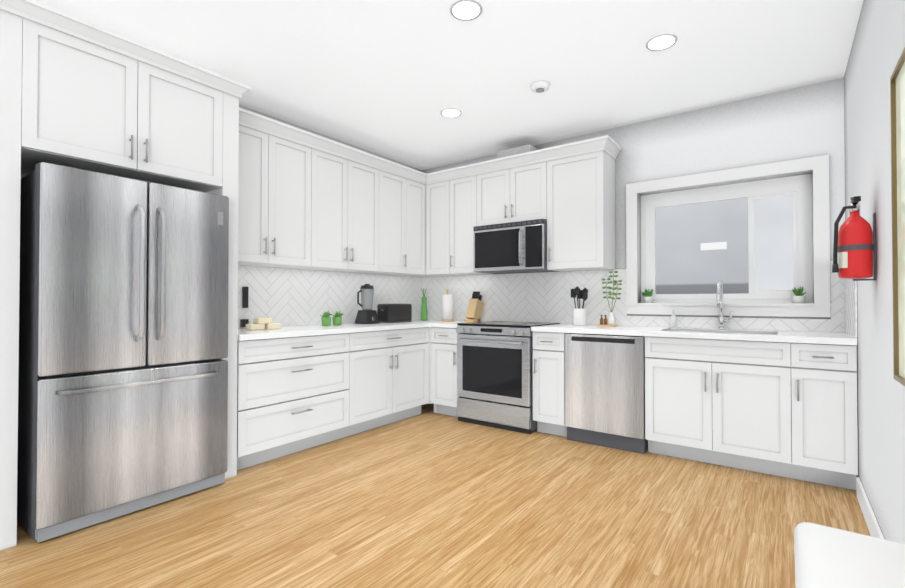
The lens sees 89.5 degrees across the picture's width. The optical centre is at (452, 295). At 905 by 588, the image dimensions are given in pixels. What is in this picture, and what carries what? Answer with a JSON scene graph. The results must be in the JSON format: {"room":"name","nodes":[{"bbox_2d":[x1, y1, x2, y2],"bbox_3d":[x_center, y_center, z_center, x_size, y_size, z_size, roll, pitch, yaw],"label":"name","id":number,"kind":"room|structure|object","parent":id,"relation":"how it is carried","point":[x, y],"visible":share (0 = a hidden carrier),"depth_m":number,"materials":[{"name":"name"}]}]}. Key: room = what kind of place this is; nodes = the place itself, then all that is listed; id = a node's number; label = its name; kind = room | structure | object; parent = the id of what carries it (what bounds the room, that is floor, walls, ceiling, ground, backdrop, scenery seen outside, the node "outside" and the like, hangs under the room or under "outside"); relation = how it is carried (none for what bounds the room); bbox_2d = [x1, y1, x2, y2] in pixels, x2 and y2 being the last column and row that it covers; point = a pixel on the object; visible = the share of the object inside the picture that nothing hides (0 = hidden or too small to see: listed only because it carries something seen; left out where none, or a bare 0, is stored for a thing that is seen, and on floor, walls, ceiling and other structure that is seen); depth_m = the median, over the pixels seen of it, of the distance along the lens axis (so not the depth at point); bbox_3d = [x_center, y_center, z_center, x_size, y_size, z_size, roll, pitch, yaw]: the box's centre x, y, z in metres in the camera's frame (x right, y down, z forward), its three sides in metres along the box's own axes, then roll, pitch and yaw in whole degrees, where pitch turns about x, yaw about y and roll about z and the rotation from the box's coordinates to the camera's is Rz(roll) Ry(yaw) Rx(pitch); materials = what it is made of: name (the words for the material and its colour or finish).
{"room":"kitchen","nodes":[
{"label":"kitchen","id":0,"kind":"room"},
{"bbox_2d":[21,105,421,328],"bbox_3d":[-1.975,-0.175,3.377,0.150,2.700,5.650,-1,-1,36],"label":"wall","id":1,"kind":"structure","parent":0,"point":[254,111],"depth_m":4.24,"materials":[{"name":"paint"}]},
{"bbox_2d":[238,119,317,269],"bbox_3d":[-1.518,-0.743,3.599,0.328,1.000,0.834,-1,-1,36],"label":"upper cabinet","id":2,"kind":"object","parent":1,"relation":"attached to","point":[307,200],"depth_m":3.55,"materials":[{"name":"paint"}]},
{"bbox_2d":[238,265,421,328],"bbox_3d":[-1.132,0.019,4.390,0.007,0.503,2.580,-1,-1,36],"label":"tile backsplash","id":3,"kind":"structure","parent":1,"relation":"attached to","point":[291,297],"depth_m":4.18,"materials":[{"name":"white tile"}]},
{"bbox_2d":[240,319,248,326],"bbox_3d":[-1.659,0.220,3.643,0.020,0.063,0.060,-1,-1,36],"label":"electrical outlet","id":4,"kind":"object","parent":3,"relation":"attached to","point":[243,322],"visible":0.75,"depth_m":3.63,"materials":[{"name":"black plastic"}]},
{"bbox_2d":[242,287,248,307],"bbox_3d":[-1.654,0.013,3.648,0.026,0.170,0.040,-1,-1,36],"label":"electrical outlet","id":5,"kind":"object","parent":3,"relation":"attached to","point":[245,297],"visible":1,"depth_m":3.63,"materials":[{"name":"black plastic"}]},
{"bbox_2d":[318,147,385,274],"bbox_3d":[-1.075,-0.735,4.205,0.328,1.000,0.893,-1,-1,36],"label":"upper cabinet","id":6,"kind":"object","parent":1,"relation":"attached to","point":[351,192],"depth_m":4.14,"materials":[{"name":"paint"}]},
{"bbox_2d":[386,171,401,274],"bbox_3d":[-0.730,-0.730,4.677,0.328,1.000,0.503,-1,-1,36],"label":"upper cabinet","id":7,"kind":"object","parent":1,"relation":"attached to","point":[393,180],"depth_m":4.60,"materials":[{"name":"paint"}]},
{"bbox_2d":[398,175,425,276],"bbox_3d":[-0.507,-0.726,4.932,0.387,1.000,0.397,-1,-1,36],"label":"upper cabinet","id":8,"kind":"object","parent":1,"relation":"attached to","point":[413,188],"depth_m":4.85,"materials":[{"name":"paint"}]},
{"bbox_2d":[0,403,870,587],"bbox_3d":[-0.362,1.210,2.180,4.145,0.100,5.650,-1,-1,36],"label":"floor","id":9,"kind":"structure","parent":0,"point":[427,497],"depth_m":2.33,"materials":[{"name":"brown wood"}]},
{"bbox_2d":[17,162,228,541],"bbox_3d":[-1.900,0.273,2.654,0.757,1.787,0.896,-1,-1,36],"label":"refrigerator","id":10,"kind":"object","parent":9,"relation":"on","point":[123,352],"visible":1,"depth_m":2.36,"materials":[{"name":"metal"}]},
{"bbox_2d":[0,0,250,549],"bbox_3d":[-1.962,-0.108,2.696,0.668,2.549,1.238,-1,-1,36],"label":"tall cabinet","id":11,"kind":"object","parent":9,"relation":"on","point":[77,92],"visible":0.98,"depth_m":2.38,"materials":[{"name":"paint"}]},
{"bbox_2d":[237,333,348,469],"bbox_3d":[-1.346,0.740,3.555,0.638,0.876,0.994,-1,-1,36],"label":"base cabinet","id":12,"kind":"object","parent":9,"relation":"on","point":[293,392],"depth_m":3.30,"materials":[{"name":"paint"}]},
{"bbox_2d":[349,327,436,435],"bbox_3d":[-0.745,0.749,4.327,0.695,0.876,1.074,-1,-1,36],"label":"base cabinet","id":13,"kind":"object","parent":9,"relation":"on","point":[393,373],"depth_m":4.13,"materials":[{"name":"paint"}]},
{"bbox_2d":[237,320,432,340],"bbox_3d":[-0.864,0.289,4.200,0.660,0.039,2.596,-1,-1,36],"label":"countertop","id":14,"kind":"structure","parent":13,"relation":"on","point":[305,330],"depth_m":3.66,"materials":[{"name":"stone"}]},
{"bbox_2d":[246,317,280,329],"bbox_3d":[-1.462,0.216,3.539,0.100,0.090,0.245,-1,-1,36],"label":"bars","id":15,"kind":"object","parent":14,"relation":"on","point":[262,323],"visible":1,"depth_m":3.50,"materials":[{"name":"beige"}]},
{"bbox_2d":[320,311,330,325],"bbox_3d":[-1.116,0.198,4.048,0.109,0.138,0.091,-1,-1,36],"label":"succulent","id":16,"kind":"object","parent":14,"relation":"on","point":[326,319],"visible":1,"depth_m":4.01,"materials":[{"name":"green plant"}]},
{"bbox_2d":[331,311,343,324],"bbox_3d":[-1.042,0.201,4.131,0.110,0.133,0.130,-1,-1,36],"label":"succulent","id":17,"kind":"object","parent":14,"relation":"on","point":[337,318],"visible":1,"depth_m":4.11,"materials":[{"name":"green plant"}]},
{"bbox_2d":[354,284,378,323],"bbox_3d":[-0.837,0.079,4.419,0.183,0.385,0.208,-1,-1,36],"label":"blender","id":18,"kind":"object","parent":14,"relation":"on","point":[366,314],"visible":1,"depth_m":4.39,"materials":[{"name":"black plastic"}]},
{"bbox_2d":[377,304,411,322],"bbox_3d":[-0.600,0.179,4.718,0.170,0.192,0.375,-1,-1,36],"label":"toaster","id":19,"kind":"object","parent":14,"relation":"on","point":[392,313],"visible":0.9,"depth_m":4.61,"materials":[{"name":"black plastic"}]},
{"bbox_2d":[421,288,427,320],"bbox_3d":[-0.321,0.100,5.168,0.080,0.361,0.078,-1,-1,36],"label":"vase","id":20,"kind":"object","parent":14,"relation":"on","point":[424,313],"visible":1,"depth_m":5.14,"materials":[{"name":"glass"}]},
{"bbox_2d":[433,320,482,327],"bbox_3d":[0.109,0.295,4.702,0.319,0.039,0.636,-1,-1,36],"label":"countertop","id":21,"kind":"structure","parent":13,"relation":"on","point":[436,323],"depth_m":4.50,"materials":[{"name":"stone"}]},
{"bbox_2d":[441,289,453,320],"bbox_3d":[-0.055,0.103,4.973,0.150,0.351,0.150,-1,-1,36],"label":"paper towel","id":22,"kind":"object","parent":21,"relation":"on","point":[447,306],"visible":0.98,"depth_m":4.92,"materials":[{"name":"white paper"}]},
{"bbox_2d":[464,291,483,321],"bbox_3d":[0.229,0.116,4.853,0.100,0.323,0.230,-1,-1,36],"label":"knife block","id":23,"kind":"object","parent":21,"relation":"on","point":[475,308],"visible":1,"depth_m":4.83,"materials":[{"name":"brown wood"}]},
{"bbox_2d":[437,327,458,416],"bbox_3d":[0.090,0.754,4.722,0.376,0.876,0.618,-1,-1,36],"label":"base cabinet","id":24,"kind":"object","parent":9,"relation":"on","point":[447,396],"depth_m":4.46,"materials":[{"name":"paint"}]},
{"bbox_2d":[456,321,559,433],"bbox_3d":[0.518,0.724,4.335,0.758,0.926,0.719,-1,-1,36],"label":"range","id":25,"kind":"object","parent":9,"relation":"on","point":[494,374],"visible":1,"depth_m":4.07,"materials":[{"name":"silver metal"}]},
{"bbox_2d":[533,331,566,436],"bbox_3d":[0.982,0.746,4.070,0.288,0.876,0.618,-1,-1,36],"label":"base cabinet","id":26,"kind":"object","parent":9,"relation":"on","point":[548,347],"depth_m":3.83,"materials":[{"name":"paint"}]},
{"bbox_2d":[531,324,856,344],"bbox_3d":[1.703,0.382,3.536,2.093,0.240,0.636,-1,-1,36],"label":"countertop","id":27,"kind":"structure","parent":26,"relation":"on","point":[838,338],"depth_m":3.28,"materials":[{"name":"stone"}]},
{"bbox_2d":[571,286,587,325],"bbox_3d":[1.147,0.091,4.099,0.173,0.352,0.134,-1,-1,36],"label":"utensil crock","id":28,"kind":"object","parent":27,"relation":"on","point":[579,316],"visible":1,"depth_m":4.05,"materials":[{"name":"white ceramic"}]},
{"bbox_2d":[597,271,621,326],"bbox_3d":[1.377,0.025,3.976,0.210,0.481,0.100,-1,-1,36],"label":"vase","id":29,"kind":"object","parent":27,"relation":"on","point":[611,320],"visible":1,"depth_m":3.96,"materials":[{"name":"white"}]},
{"bbox_2d":[670,310,676,327],"bbox_3d":[1.814,0.189,3.749,0.056,0.149,0.063,-1,-1,36],"label":"soap dispenser","id":30,"kind":"object","parent":27,"relation":"on","point":[673,320],"visible":1,"depth_m":3.73,"materials":[{"name":"white"}]},
{"bbox_2d":[716,278,732,328],"bbox_3d":[2.076,0.063,3.488,0.108,0.394,0.213,-1,-1,36],"label":"faucet","id":31,"kind":"object","parent":27,"relation":"on","point":[719,299],"visible":1,"depth_m":3.54,"materials":[{"name":"silver metal"}]},
{"bbox_2d":[565,333,647,453],"bbox_3d":[1.340,0.746,3.788,0.610,0.868,0.614,-1,-1,36],"label":"dishwasher","id":32,"kind":"object","parent":9,"relation":"on","point":[604,390],"visible":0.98,"depth_m":3.53,"materials":[{"name":"metal"}]},
{"bbox_2d":[645,355,804,480],"bbox_3d":[1.974,0.844,3.343,0.924,0.661,0.618,-1,-1,36],"label":"base cabinet","id":33,"kind":"object","parent":9,"relation":"on","point":[786,409],"depth_m":3.07,"materials":[{"name":"paint"}]},
{"bbox_2d":[777,342,857,489],"bbox_3d":[2.405,0.733,3.029,0.368,0.876,0.618,-1,-1,36],"label":"base cabinet","id":34,"kind":"object","parent":9,"relation":"on","point":[829,370],"depth_m":2.76,"materials":[{"name":"paint"}]},
{"bbox_2d":[794,522,904,587],"bbox_3d":[0.713,0.814,0.686,0.310,0.656,0.600,-1,-1,36],"label":"table","id":35,"kind":"object","parent":9,"relation":"on","point":[828,557],"visible":1,"depth_m":0.85,"materials":[{"name":"white plastic"}]},
{"bbox_2d":[36,0,862,169],"bbox_3d":[-0.362,-1.589,2.214,4.145,0.100,5.650,-1,-1,36],"label":"ceiling","id":36,"kind":"structure","parent":0,"point":[391,79],"depth_m":2.95,"materials":[{"name":"paint"}]},
{"bbox_2d":[441,108,461,117],"bbox_3d":[-0.012,-1.517,3.797,0.176,0.005,0.176,-1,-1,36],"label":"recessed light","id":37,"kind":"object","parent":36,"relation":"in","point":[450,113],"visible":1,"depth_m":3.80,"materials":[{"name":"white"}]},
{"bbox_2d":[450,0,482,20],"bbox_3d":[0.074,-1.533,2.458,0.176,0.005,0.176,-1,-1,36],"label":"recessed light","id":38,"kind":"object","parent":36,"relation":"in","point":[465,10],"visible":1,"depth_m":2.45,"materials":[{"name":"white plastic"}]},
{"bbox_2d":[531,81,548,92],"bbox_3d":[0.636,-1.505,3.311,0.130,0.041,0.130,-1,-1,36],"label":"smoke detector","id":39,"kind":"object","parent":36,"relation":"attached to","point":[539,86],"visible":1,"depth_m":3.28,"materials":[{"name":"white plastic"}]},
{"bbox_2d":[646,34,676,50],"bbox_3d":[1.264,-1.529,2.765,0.176,0.005,0.176,-1,-1,36],"label":"recessed light","id":40,"kind":"object","parent":36,"relation":"in","point":[661,42],"visible":1,"depth_m":2.76,"materials":[{"name":"white plastic"}]},
{"bbox_2d":[422,78,844,332],"bbox_3d":[1.246,-0.163,4.397,3.845,2.700,0.200,-1,-1,36],"label":"wall","id":41,"kind":"structure","parent":0,"point":[807,121],"depth_m":3.60,"materials":[{"name":"paint"}]},
{"bbox_2d":[426,175,461,275],"bbox_3d":[-0.067,-0.726,4.998,0.402,1.000,0.387,-1,-1,36],"label":"upper cabinet","id":42,"kind":"object","parent":41,"relation":"attached to","point":[439,192],"depth_m":4.89,"materials":[{"name":"paint"}]},
{"bbox_2d":[454,171,490,274],"bbox_3d":[0.204,-0.728,4.836,0.453,1.000,0.328,-1,-1,36],"label":"upper cabinet","id":43,"kind":"object","parent":41,"relation":"attached to","point":[467,188],"depth_m":4.69,"materials":[{"name":"paint"}]},
{"bbox_2d":[482,159,545,225],"bbox_3d":[0.647,-0.962,4.515,0.760,0.540,0.328,-1,-1,36],"label":"upper cabinet","id":44,"kind":"object","parent":41,"relation":"attached to","point":[516,192],"depth_m":4.35,"materials":[{"name":"paint"}]},
{"bbox_2d":[473,219,552,273],"bbox_3d":[0.612,-0.462,4.460,0.750,0.450,0.445,-1,-1,36],"label":"microwave","id":45,"kind":"object","parent":44,"relation":"attached to","point":[516,247],"visible":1,"depth_m":4.30,"materials":[{"name":"silver metal"}]},
{"bbox_2d":[497,144,538,157],"bbox_3d":[0.669,-1.376,4.540,0.360,0.110,0.266,-1,-1,36],"label":"vent duct","id":46,"kind":"object","parent":44,"relation":"on","point":[515,151],"visible":0.29,"depth_m":4.42,"materials":[{"name":"metal"}]},
{"bbox_2d":[545,147,616,271],"bbox_3d":[1.139,-0.736,4.153,0.572,1.000,0.328,-1,-1,36],"label":"upper cabinet","id":47,"kind":"object","parent":41,"relation":"attached to","point":[580,185],"depth_m":4.00,"materials":[{"name":"paint"}]},
{"bbox_2d":[422,260,837,331],"bbox_3d":[1.184,0.076,4.308,3.841,0.619,0.007,-1,-1,36],"label":"tile backsplash","id":48,"kind":"structure","parent":41,"relation":"attached to","point":[541,296],"depth_m":4.42,"materials":[{"name":"white tile"}]},
{"bbox_2d":[641,174,812,302],"bbox_3d":[2.191,-0.416,3.756,1.208,0.968,0.064,-1,-1,36],"label":"window unit","id":49,"kind":"structure","parent":41,"relation":"in","point":[749,242],"depth_m":3.70,"materials":[{"name":"white glass"}]},
{"bbox_2d":[625,155,831,316],"bbox_3d":[2.100,-0.417,3.632,1.410,1.150,0.029,-1,-1,36],"label":"window frame","id":50,"kind":"structure","parent":41,"relation":"in","point":[821,304],"depth_m":3.48,"materials":[{"name":"white paint"}]},
{"bbox_2d":[642,289,652,302],"bbox_3d":[1.700,0.005,3.997,0.107,0.133,0.115,-1,-1,36],"label":"potted plant","id":51,"kind":"object","parent":50,"relation":"on","point":[648,298],"visible":0.83,"depth_m":3.98,"materials":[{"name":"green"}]},
{"bbox_2d":[792,286,806,302],"bbox_3d":[2.562,-0.002,3.377,0.090,0.132,0.100,-1,-1,36],"label":"potted plant","id":52,"kind":"object","parent":50,"relation":"on","point":[799,297],"visible":0.94,"depth_m":3.36,"materials":[{"name":"white"}]},
{"bbox_2d":[844,0,904,543],"bbox_3d":[1.250,-0.204,1.018,0.150,2.700,5.650,-1,-1,36],"label":"wall","id":53,"kind":"structure","parent":0,"point":[878,46],"depth_m":2.08,"materials":[{"name":"paint"}]},
{"bbox_2d":[838,277,856,338],"bbox_3d":[2.532,0.002,2.925,0.031,0.503,0.618,-1,-1,36],"label":"tile backsplash","id":54,"kind":"structure","parent":53,"relation":"attached to","point":[847,288],"depth_m":3.02,"materials":[{"name":"white tile"}]},
{"bbox_2d":[832,196,875,280],"bbox_3d":[1.876,-0.271,2.139,0.157,0.401,0.172,-1,-1,36],"label":"fire extinguisher","id":55,"kind":"object","parent":53,"relation":"attached to","point":[854,244],"visible":1,"depth_m":2.11,"materials":[{"name":"red metal"}]},
{"bbox_2d":[856,477,883,538],"bbox_3d":[0.979,1.088,0.774,0.014,0.110,4.659,-1,-1,36],"label":"baseboard","id":56,"kind":"structure","parent":53,"relation":"attached to","point":[874,529],"depth_m":2.24,"materials":[{"name":"white paint"}]},
{"bbox_2d":[890,47,904,385],"bbox_3d":[1.132,-0.249,1.012,0.028,1.070,1.500,-1,-1,36],"label":"picture","id":57,"kind":"object","parent":53,"relation":"attached to","point":[897,96],"visible":1,"depth_m":1.58,"materials":[{"name":"gold metal"}]}
]}

